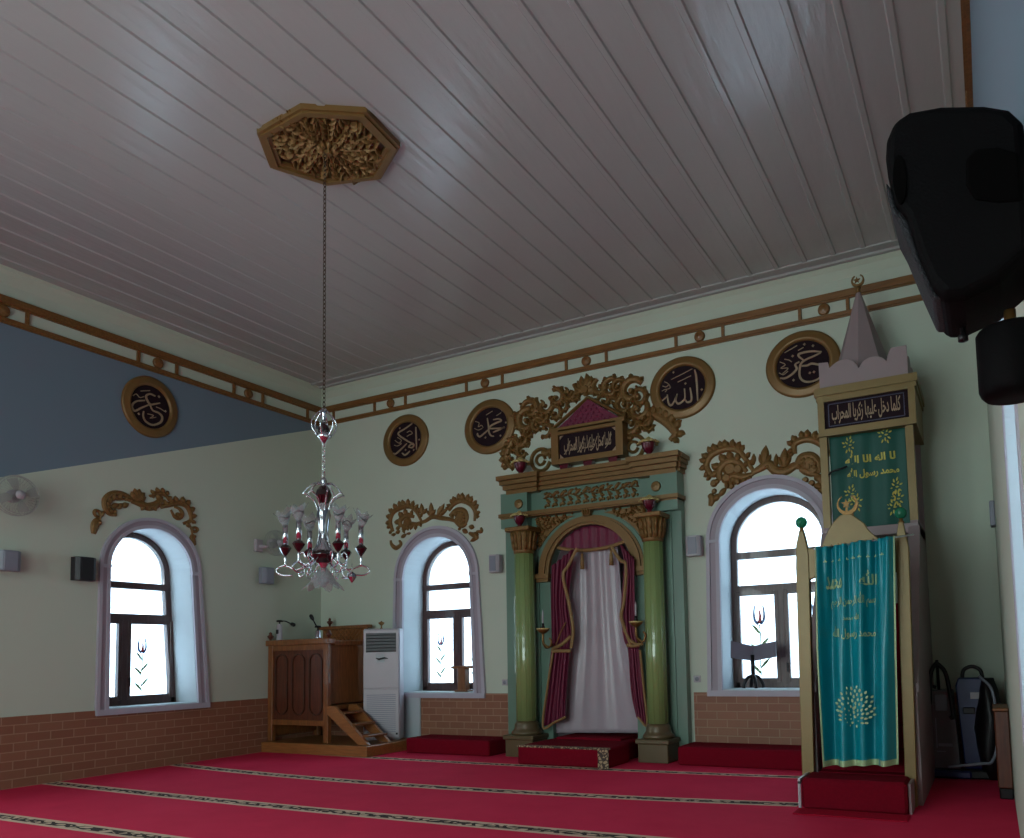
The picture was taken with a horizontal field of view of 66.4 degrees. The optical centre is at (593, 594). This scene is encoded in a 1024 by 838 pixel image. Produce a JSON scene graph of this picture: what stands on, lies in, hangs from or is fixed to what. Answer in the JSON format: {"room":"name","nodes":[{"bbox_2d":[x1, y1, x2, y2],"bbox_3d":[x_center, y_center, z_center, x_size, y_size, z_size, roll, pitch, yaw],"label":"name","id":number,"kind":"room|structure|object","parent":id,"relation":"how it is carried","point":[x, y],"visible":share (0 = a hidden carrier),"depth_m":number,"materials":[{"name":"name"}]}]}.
{"room":"mosque","nodes":[
{"label":"mosque","id":0,"kind":"room"},
{"bbox_2d":[0,282,321,716],"bbox_3d":[-7.941,-1.022,8.008,0.600,6.550,12.800,-4,-5,27],"label":"wall","id":1,"kind":"structure","parent":0,"point":[242,466],"depth_m":10.48,"materials":[{"name":"paint"}]},
{"bbox_2d":[0,550,20,571],"bbox_3d":[-6.888,-0.393,9.116,0.200,0.240,0.259,-4,-5,27],"label":"wall speaker","id":2,"kind":"object","parent":1,"relation":"attached to","point":[10,560],"visible":1,"depth_m":9.06,"materials":[{"name":"grey plastic"}]},
{"bbox_2d":[4,551,18,569],"bbox_3d":[-6.804,-0.399,9.073,0.010,0.202,0.146,-4,-5,27],"label":"grille","id":3,"kind":"object","parent":2,"relation":"attached to","point":[11,558],"depth_m":9.07,"materials":[{"name":"grey plastic"}]},
{"bbox_2d":[0,475,39,515],"bbox_3d":[-6.827,-1.162,9.056,0.595,0.480,0.304,2,-5,-33],"label":"wall fan","id":4,"kind":"object","parent":1,"relation":"attached to","point":[16,494],"visible":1,"depth_m":9.08,"materials":[{"name":"white plastic"}]},
{"bbox_2d":[70,556,95,581],"bbox_3d":[-6.496,-0.322,9.889,0.190,0.300,0.269,-4,-5,27],"label":"wall speaker","id":5,"kind":"object","parent":1,"relation":"attached to","point":[82,568],"visible":1,"depth_m":9.80,"materials":[{"name":"black plastic"}]},
{"bbox_2d":[81,558,93,578],"bbox_3d":[-6.416,-0.327,9.849,0.010,0.252,0.151,-4,-5,27],"label":"grille","id":6,"kind":"object","parent":5,"relation":"attached to","point":[87,564],"depth_m":9.84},
{"bbox_2d":[90,487,198,545],"bbox_3d":[-6.174,-1.136,10.789,0.040,0.788,1.552,-4,-5,27],"label":"carved crest","id":7,"kind":"object","parent":1,"relation":"attached to","point":[136,497],"visible":1,"depth_m":10.73,"materials":[{"name":"paint"}]},
{"bbox_2d":[121,376,177,437],"bbox_3d":[-6.210,-2.632,10.893,0.050,0.861,0.813,-4,-5,27],"label":"medallion","id":8,"kind":"object","parent":1,"relation":"attached to","point":[147,404],"visible":1,"depth_m":10.88,"materials":[{"name":"gold metal"}]},
{"bbox_2d":[94,518,209,715],"bbox_3d":[-6.312,0.292,10.937,0.620,2.680,1.630,-4,-5,27],"label":"window","id":9,"kind":"structure","parent":1,"relation":"in","point":[182,619],"depth_m":11.26,"materials":[{"name":"white paint"}]},
{"bbox_2d":[0,698,313,789],"bbox_3d":[-7.463,1.777,7.917,0.020,0.835,12.200,-4,-5,27],"label":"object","id":10,"kind":"structure","parent":1,"relation":"attached to","point":[43,748],"depth_m":10.27,"materials":[{"name":"brick"}]},
{"bbox_2d":[0,294,321,425],"bbox_3d":[-7.573,-3.489,8.319,0.050,0.340,12.200,-4,-5,27],"label":"trim","id":11,"kind":"structure","parent":1,"relation":"attached to","point":[5,301],"depth_m":10.86,"materials":[{"name":"brown wood"}]},
{"bbox_2d":[0,264,321,399],"bbox_3d":[-7.561,-3.899,8.340,0.100,0.180,12.200,-4,-5,27],"label":"trim","id":12,"kind":"structure","parent":1,"relation":"attached to","point":[9,276],"depth_m":10.85,"materials":[{"name":"paint"}]},
{"bbox_2d":[259,567,273,584],"bbox_3d":[-5.223,-0.297,12.398,0.180,0.260,0.239,-4,-5,27],"label":"wall speaker","id":13,"kind":"object","parent":1,"relation":"attached to","point":[266,574],"visible":1,"depth_m":12.30,"materials":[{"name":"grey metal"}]},
{"bbox_2d":[267,568,273,582],"bbox_3d":[-5.148,-0.302,12.360,0.010,0.218,0.134,-4,-5,27],"label":"grille","id":14,"kind":"object","parent":13,"relation":"attached to","point":[270,571],"depth_m":12.36,"materials":[{"name":"grey plastic"}]},
{"bbox_2d":[254,530,282,555],"bbox_3d":[-5.136,-0.819,12.425,0.370,0.410,0.425,-4,-5,27],"label":"wall fan","id":15,"kind":"object","parent":1,"relation":"attached to","point":[258,543],"visible":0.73,"depth_m":12.34,"materials":[{"name":"white plastic"}]},
{"bbox_2d":[0,0,964,388],"bbox_3d":[-2.964,-4.389,6.014,11.641,0.280,13.400,-4,-5,27],"label":"ceiling","id":16,"kind":"structure","parent":0,"point":[558,165],"depth_m":7.43,"materials":[{"name":"grey paint"}]},
{"bbox_2d":[257,103,399,185],"bbox_3d":[-2.470,-4.141,7.265,1.350,0.102,1.098,-4,-5,27],"label":"ceiling rose","id":17,"kind":"object","parent":16,"relation":"attached to","point":[307,130],"visible":1,"depth_m":7.14,"materials":[{"name":"gold metal"}]},
{"bbox_2d":[276,151,369,582],"bbox_3d":[-2.451,-2.087,7.064,0.783,4.120,0.855,-4,-5,27],"label":"chandelier","id":18,"kind":"object","parent":17,"relation":"hanging from","point":[323,553],"visible":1,"depth_m":6.92,"materials":[{"name":"metal"}]},
{"bbox_2d":[0,751,1019,837],"bbox_3d":[-2.814,2.000,5.518,11.641,0.200,13.400,-4,-5,27],"label":"floor","id":19,"kind":"structure","parent":0,"point":[402,794],"depth_m":7.49,"materials":[{"name":"carpet"}]},
{"bbox_2d":[261,735,406,756],"bbox_3d":[-3.988,2.369,12.220,2.190,0.158,1.160,-4,-5,27],"label":"wooden platform","id":20,"kind":"object","parent":19,"relation":"on","point":[340,745],"visible":0.74,"depth_m":11.76,"materials":[{"name":"brown wood"}]},
{"bbox_2d":[266,618,371,743],"bbox_3d":[-4.385,1.330,12.520,1.370,1.975,1.070,-4,-5,27],"label":"pulpit","id":21,"kind":"object","parent":20,"relation":"on","point":[306,677],"visible":0.94,"depth_m":12.14,"materials":[{"name":"brown wood"}]},
{"bbox_2d":[276,620,295,639],"bbox_3d":[-4.880,0.559,12.323,0.403,0.325,0.108,-4,-5,27],"label":"desk microphone","id":22,"kind":"object","parent":21,"relation":"on","point":[279,626],"visible":0.98,"depth_m":12.35,"materials":[{"name":"white plastic"}]},
{"bbox_2d":[309,614,321,638],"bbox_3d":[-4.317,0.493,12.039,0.230,0.386,0.108,-4,-5,27],"label":"desk microphone","id":23,"kind":"object","parent":21,"relation":"on","point":[317,632],"visible":0.95,"depth_m":11.98,"materials":[{"name":"silver metal"}]},
{"bbox_2d":[327,704,390,744],"bbox_3d":[-3.539,1.956,11.730,0.820,0.555,0.490,-4,-5,27],"label":"steps","id":24,"kind":"structure","parent":20,"relation":"on","point":[338,716],"depth_m":11.65,"materials":[{"name":"brown wood"}]},
{"bbox_2d":[363,628,403,739],"bbox_3d":[-3.313,1.406,12.244,0.570,1.730,0.340,-1,-4,-1],"label":"air conditioner","id":25,"kind":"object","parent":20,"relation":"on","point":[383,649],"visible":0.91,"depth_m":12.12,"materials":[{"name":"white plastic"}]},
{"bbox_2d":[366,633,395,652],"bbox_3d":[-3.326,0.753,12.156,0.470,0.300,0.016,-1,-4,-1],"label":"air vent","id":26,"kind":"object","parent":25,"relation":"attached to","point":[375,642],"depth_m":12.14,"materials":[{"name":"grey plastic"}]},
{"bbox_2d":[367,694,395,732],"bbox_3d":[-3.300,1.848,12.065,0.450,0.582,0.008,-1,-4,-1],"label":"grille","id":27,"kind":"object","parent":25,"relation":"attached to","point":[381,708],"depth_m":12.07,"materials":[{"name":"grey plastic"}]},
{"bbox_2d":[406,734,505,755],"bbox_3d":[-2.021,2.244,11.596,1.510,0.220,0.590,-4,-5,27],"label":"carpeted step","id":28,"kind":"structure","parent":19,"relation":"on","point":[469,745],"depth_m":11.33,"materials":[{"name":"red carpet"}]},
{"bbox_2d":[517,733,637,768],"bbox_3d":[-0.055,2.090,10.538,1.325,0.270,1.556,-4,-5,27],"label":"carpeted step","id":29,"kind":"structure","parent":19,"relation":"on","point":[589,750],"depth_m":9.99,"materials":[{"name":"red carpet"}]},
{"bbox_2d":[496,449,691,763],"bbox_3d":[0.040,0.224,11.012,2.928,4.060,1.110,-4,-5,27],"label":"mihrab","id":30,"kind":"object","parent":19,"relation":"on","point":[556,503],"visible":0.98,"depth_m":10.77,"materials":[{"name":"teal paint"}]},
{"bbox_2d":[509,511,528,525],"bbox_3d":[-1.076,-1.093,11.242,0.282,0.252,0.277,-4,-5,27],"label":"urn","id":31,"kind":"object","parent":30,"relation":"on","point":[519,517],"visible":0.96,"depth_m":11.18,"materials":[{"name":"red ceramic"}]},
{"bbox_2d":[510,457,529,472],"bbox_3d":[-1.080,-1.892,11.454,0.311,0.278,0.306,-4,-5,27],"label":"urn","id":32,"kind":"object","parent":30,"relation":"on","point":[520,464],"visible":0.94,"depth_m":11.39,"materials":[{"name":"red ceramic"}]},
{"bbox_2d":[536,609,553,648],"bbox_3d":[-0.679,0.482,10.897,0.253,0.558,0.197,0,-5,-12],"label":"candle sconce","id":33,"kind":"object","parent":30,"relation":"attached to","point":[542,630],"visible":1,"depth_m":10.86,"materials":[{"name":"gold metal"}]},
{"bbox_2d":[549,396,628,468],"bbox_3d":[-0.071,-2.333,11.138,1.217,1.041,0.182,-4,-5,27],"label":"board","id":34,"kind":"object","parent":30,"relation":"on","point":[591,434],"visible":1,"depth_m":11.07,"materials":[{"name":"black wood"}]},
{"bbox_2d":[542,525,647,732],"bbox_3d":[0.021,0.478,10.848,1.656,2.942,0.315,-4,-5,27],"label":"curtain","id":35,"kind":"object","parent":30,"relation":"hanging from","point":[595,683],"visible":0.99,"depth_m":10.94,"materials":[{"name":"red fabric"}]},
{"bbox_2d":[544,548,574,725],"bbox_3d":[-0.498,0.613,10.995,0.585,2.520,0.087,-4,-5,27],"label":"drape","id":36,"kind":"object","parent":35,"relation":"hanging from","point":[563,631],"depth_m":10.96,"materials":[{"name":"red fabric"}]},
{"bbox_2d":[620,545,645,724],"bbox_3d":[0.536,0.526,10.461,0.333,2.438,0.086,-4,-5,27],"label":"drape","id":37,"kind":"object","parent":35,"relation":"hanging from","point":[627,611],"depth_m":10.44,"materials":[{"name":"red fabric"}]},
{"bbox_2d":[629,601,646,642],"bbox_3d":[0.562,0.363,10.265,0.204,0.558,0.242,0,-5,-15],"label":"candle sconce","id":38,"kind":"object","parent":30,"relation":"attached to","point":[635,623],"visible":1,"depth_m":10.21,"materials":[{"name":"gold metal"}]},
{"bbox_2d":[636,436,659,453],"bbox_3d":[0.744,-2.007,10.526,0.311,0.278,0.306,-4,-5,27],"label":"urn","id":39,"kind":"object","parent":30,"relation":"on","point":[648,444],"visible":0.95,"depth_m":10.46,"materials":[{"name":"red ceramic"}]},
{"bbox_2d":[638,495,658,511],"bbox_3d":[0.740,-1.207,10.318,0.282,0.252,0.277,-4,-5,27],"label":"urn","id":40,"kind":"object","parent":30,"relation":"on","point":[649,501],"visible":0.99,"depth_m":10.26,"materials":[{"name":"red ceramic"}]},
{"bbox_2d":[678,742,801,770],"bbox_3d":[2.010,1.985,9.557,1.860,0.230,0.570,-4,-5,27],"label":"carpeted step","id":41,"kind":"structure","parent":19,"relation":"on","point":[735,755],"depth_m":9.41,"materials":[{"name":"red carpet"}]},
{"bbox_2d":[792,808,909,821],"bbox_3d":[2.167,1.857,6.546,0.920,0.012,0.250,-4,-5,27],"label":"mat","id":42,"kind":"object","parent":19,"relation":"on","point":[800,811],"visible":1,"depth_m":6.51,"materials":[{"name":"red carpet"}]},
{"bbox_2d":[798,772,914,814],"bbox_3d":[2.318,1.748,6.851,0.925,0.270,0.415,-4,-5,27],"label":"carpeted step","id":43,"kind":"structure","parent":19,"relation":"on","point":[887,794],"depth_m":6.69,"materials":[{"name":"red carpet"}]},
{"bbox_2d":[796,274,934,806],"bbox_3d":[2.920,-0.912,8.287,1.105,5.766,2.395,-4,-5,27],"label":"minbar","id":44,"kind":"object","parent":19,"relation":"on","point":[868,390],"visible":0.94,"depth_m":8.03,"materials":[{"name":"beige wood"}]},
{"bbox_2d":[828,465,846,475],"bbox_3d":[2.705,-1.375,8.603,0.213,0.089,0.044,-4,-5,27],"label":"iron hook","id":45,"kind":"object","parent":44,"relation":"attached to","point":[844,467],"visible":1,"depth_m":8.59,"materials":[{"name":"metal"}]},
{"bbox_2d":[814,534,913,766],"bbox_3d":[2.446,0.506,6.935,0.872,2.064,0.181,-4,-5,27],"label":"curtain","id":46,"kind":"object","parent":44,"relation":"hanging from","point":[855,582],"visible":1,"depth_m":6.97,"materials":[{"name":"teal fabric"}]},
{"bbox_2d":[829,427,909,526],"bbox_3d":[3.029,-1.278,8.551,0.801,1.132,0.042,-4,-5,27],"label":"curtain","id":47,"kind":"object","parent":44,"relation":"hanging from","point":[876,474],"visible":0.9,"depth_m":8.54,"materials":[{"name":"green fabric"}]},
{"bbox_2d":[929,660,971,778],"bbox_3d":[3.858,1.333,8.432,0.390,1.249,0.380,-4,-5,27],"label":"machine","id":48,"kind":"object","parent":19,"relation":"on","point":[947,753],"visible":0.88,"depth_m":8.34,"materials":[{"name":"grey plastic"}]},
{"bbox_2d":[948,665,995,779],"bbox_3d":[4.043,1.348,8.304,0.497,1.191,0.438,-4,-5,27],"label":"vacuum cleaner","id":49,"kind":"object","parent":19,"relation":"on","point":[967,688],"visible":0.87,"depth_m":8.23,"materials":[{"name":"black plastic"}]},
{"bbox_2d":[974,677,1000,779],"bbox_3d":[4.187,1.409,8.219,0.289,1.050,0.415,-4,-5,27],"label":"hose","id":50,"kind":"object","parent":49,"relation":"hanging from","point":[984,728],"visible":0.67,"depth_m":8.09,"materials":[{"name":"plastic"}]},
{"bbox_2d":[992,704,1013,799],"bbox_3d":[3.877,1.472,7.355,0.131,0.825,0.640,-4,-5,27],"label":"base cabinet","id":51,"kind":"object","parent":19,"relation":"on","point":[1001,714],"visible":1,"depth_m":7.09,"materials":[{"name":"brown wood"}]},
{"bbox_2d":[321,264,1005,741],"bbox_3d":[0.024,-0.940,11.460,11.641,6.550,0.600,-4,-5,27],"label":"wall","id":52,"kind":"structure","parent":0,"point":[964,600],"depth_m":10.38,"materials":[{"name":"paint"}]},
{"bbox_2d":[321,701,362,735],"bbox_3d":[-3.880,2.114,12.913,1.795,0.770,0.020,-4,-5,27],"label":"trim","id":53,"kind":"structure","parent":52,"relation":"attached to","point":[335,729],"depth_m":13.08,"materials":[{"name":"brick"}]},
{"bbox_2d":[383,414,428,465],"bbox_3d":[-3.106,-2.546,12.805,0.944,0.861,0.050,-4,-5,27],"label":"medallion","id":54,"kind":"object","parent":52,"relation":"attached to","point":[406,439],"visible":1,"depth_m":12.80,"materials":[{"name":"black wood"}]},
{"bbox_2d":[403,698,420,737],"bbox_3d":[-2.907,2.017,12.412,0.360,0.840,0.035,-4,-5,27],"label":"trim","id":55,"kind":"structure","parent":52,"relation":"attached to","point":[412,706],"depth_m":12.39,"materials":[{"name":"white paint"}]},
{"bbox_2d":[385,492,482,549],"bbox_3d":[-2.598,-1.187,12.461,1.974,0.833,0.040,-4,-5,27],"label":"carved crest","id":56,"kind":"object","parent":52,"relation":"attached to","point":[461,514],"visible":1,"depth_m":12.47,"materials":[{"name":"paint"}]},
{"bbox_2d":[393,526,485,697],"bbox_3d":[-2.363,0.279,12.548,1.840,2.730,0.620,-4,-5,27],"label":"window","id":57,"kind":"structure","parent":52,"relation":"in","point":[415,561],"depth_m":12.69,"materials":[{"name":"white paint"}]},
{"bbox_2d":[451,666,472,691],"bbox_3d":[-1.996,1.326,12.235,0.480,0.403,0.200,-4,-5,27],"label":"stand","id":58,"kind":"object","parent":57,"relation":"on","point":[463,671],"visible":0.86,"depth_m":12.21,"materials":[{"name":"brown wood"}]},
{"bbox_2d":[421,693,508,735],"bbox_3d":[-1.996,1.953,11.957,1.660,0.855,0.020,-4,-5,27],"label":"trim","id":59,"kind":"structure","parent":52,"relation":"attached to","point":[488,716],"depth_m":11.93,"materials":[{"name":"brick"}]},
{"bbox_2d":[464,399,514,454],"bbox_3d":[-1.618,-2.605,12.046,0.944,0.861,0.050,-4,-5,27],"label":"medallion","id":60,"kind":"object","parent":52,"relation":"attached to","point":[488,425],"visible":1,"depth_m":12.05,"materials":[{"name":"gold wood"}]},
{"bbox_2d":[489,554,502,572],"bbox_3d":[-1.484,-0.465,11.763,0.199,0.270,0.180,-4,-5,27],"label":"wall speaker","id":61,"kind":"object","parent":52,"relation":"attached to","point":[495,560],"visible":1,"depth_m":11.68,"materials":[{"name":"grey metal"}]},
{"bbox_2d":[489,556,495,570],"bbox_3d":[-1.522,-0.470,11.688,0.112,0.227,0.010,-4,-5,27],"label":"grille","id":62,"kind":"object","parent":61,"relation":"attached to","point":[492,559],"depth_m":11.68,"materials":[{"name":"grey plastic"}]},
{"bbox_2d":[502,679,507,684],"bbox_3d":[-1.333,1.319,11.660,0.100,0.090,0.018,-4,-5,27],"label":"wall socket","id":63,"kind":"object","parent":52,"relation":"attached to","point":[504,681],"visible":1,"depth_m":11.65,"materials":[{"name":"white plastic"}]},
{"bbox_2d":[499,373,685,471],"bbox_3d":[-0.128,-2.535,11.266,3.048,1.393,0.070,-4,-5,27],"label":"carved crest","id":64,"kind":"object","parent":52,"relation":"attached to","point":[538,416],"depth_m":11.27,"materials":[{"name":"paint"}]},
{"bbox_2d":[322,250,907,399],"bbox_3d":[-0.203,-3.836,11.373,10.441,0.180,0.100,-4,-5,27],"label":"trim","id":65,"kind":"structure","parent":52,"relation":"attached to","point":[895,258],"depth_m":10.94,"materials":[{"name":"paint"}]},
{"bbox_2d":[322,274,922,425],"bbox_3d":[-0.182,-3.426,11.363,10.441,0.340,0.050,-4,-5,27],"label":"trim","id":66,"kind":"structure","parent":52,"relation":"attached to","point":[823,309],"depth_m":10.88,"materials":[{"name":"brown wood"}]},
{"bbox_2d":[650,356,715,418],"bbox_3d":[1.207,-2.830,10.612,0.944,0.861,0.050,-4,-5,27],"label":"medallion","id":67,"kind":"object","parent":52,"relation":"attached to","point":[684,386],"visible":1,"depth_m":10.61,"materials":[{"name":"gold metal"}]},
{"bbox_2d":[685,535,702,556],"bbox_3d":[1.337,-0.643,10.328,0.219,0.270,0.180,-4,-5,27],"label":"wall speaker","id":68,"kind":"object","parent":52,"relation":"attached to","point":[694,543],"visible":1,"depth_m":10.25,"materials":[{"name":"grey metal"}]},
{"bbox_2d":[687,537,696,553],"bbox_3d":[1.299,-0.648,10.252,0.123,0.227,0.010,-4,-5,27],"label":"grille","id":69,"kind":"object","parent":68,"relation":"attached to","point":[691,541],"depth_m":10.25,"materials":[{"name":"grey plastic"}]},
{"bbox_2d":[693,676,700,681],"bbox_3d":[1.371,1.119,10.286,0.100,0.090,0.018,-4,-5,27],"label":"wall socket","id":70,"kind":"object","parent":52,"relation":"attached to","point":[695,678],"visible":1,"depth_m":10.28,"materials":[{"name":"white plastic"}]},
{"bbox_2d":[699,429,829,506],"bbox_3d":[2.195,-1.652,10.033,1.766,0.883,0.040,-4,-5,27],"label":"carved crest","id":71,"kind":"object","parent":52,"relation":"attached to","point":[808,463],"visible":0.87,"depth_m":10.11,"materials":[{"name":"paint"}]},
{"bbox_2d":[705,474,832,696],"bbox_3d":[2.387,-0.110,10.137,1.780,2.830,0.620,-4,-5,27],"label":"window","id":72,"kind":"structure","parent":52,"relation":"in","point":[725,677],"depth_m":10.27,"materials":[{"name":"white paint"}]},
{"bbox_2d":[731,641,775,688],"bbox_3d":[2.105,0.901,10.047,0.591,0.618,0.301,-4,-5,27],"label":"book stand","id":73,"kind":"object","parent":72,"relation":"on","point":[742,651],"visible":1,"depth_m":10.06,"materials":[{"name":"grey metal"}]},
{"bbox_2d":[766,330,840,397],"bbox_3d":[2.657,-2.933,9.875,0.944,0.861,0.050,-4,-5,27],"label":"medallion","id":74,"kind":"object","parent":52,"relation":"attached to","point":[792,366],"visible":0.91,"depth_m":9.89,"materials":[{"name":"black wood"}]},
{"bbox_2d":[694,692,964,763],"bbox_3d":[2.920,1.633,9.457,3.550,0.875,0.020,-4,-5,27],"label":"trim","id":75,"kind":"structure","parent":52,"relation":"attached to","point":[718,719],"depth_m":9.93,"materials":[{"name":"brick"}]},
{"bbox_2d":[970,0,1023,837],"bbox_3d":[1.884,-1.641,3.009,0.600,6.550,12.800,-4,-5,27],"label":"wall","id":76,"kind":"structure","parent":0,"point":[997,26],"depth_m":3.91,"materials":[{"name":"paint"}]},
{"bbox_2d":[886,107,1023,342],"bbox_3d":[0.669,-0.672,1.427,0.222,0.390,0.204,-4,-5,27],"label":"loudspeaker","id":77,"kind":"object","parent":76,"relation":"attached to","point":[955,195],"visible":1,"depth_m":1.34,"materials":[{"name":"black plastic"}]},
{"bbox_2d":[886,184,944,331],"bbox_3d":[0.608,-0.628,1.458,0.079,0.236,0.170,-4,-5,27],"label":"grille","id":78,"kind":"object","parent":77,"relation":"attached to","point":[932,291],"depth_m":1.39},
{"bbox_2d":[960,0,972,106],"bbox_3d":[1.673,-4.072,3.615,0.050,0.340,12.200,-4,-5,27],"label":"trim","id":79,"kind":"structure","parent":76,"relation":"attached to","point":[965,4],"depth_m":5.50,"materials":[{"name":"brown wood"}]},
{"bbox_2d":[989,500,995,527],"bbox_3d":[4.112,-0.829,8.005,0.050,0.260,0.180,-4,-5,27],"label":"wall box","id":80,"kind":"object","parent":76,"relation":"attached to","point":[991,503],"visible":0.98,"depth_m":7.93,"materials":[{"name":"grey plastic"}]},
{"bbox_2d":[975,308,1023,405],"bbox_3d":[0.752,-0.433,1.394,0.116,0.160,0.116,-4,-5,27],"label":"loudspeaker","id":81,"kind":"object","parent":76,"relation":"attached to","point":[999,345],"visible":1,"depth_m":1.36,"materials":[{"name":"black plastic"}]},
{"bbox_2d":[1000,318,1023,746],"bbox_3d":[1.803,-0.293,2.737,0.569,2.075,1.440,-4,-5,27],"label":"window","id":82,"kind":"structure","parent":76,"relation":"in","point":[1010,419],"depth_m":3.39,"materials":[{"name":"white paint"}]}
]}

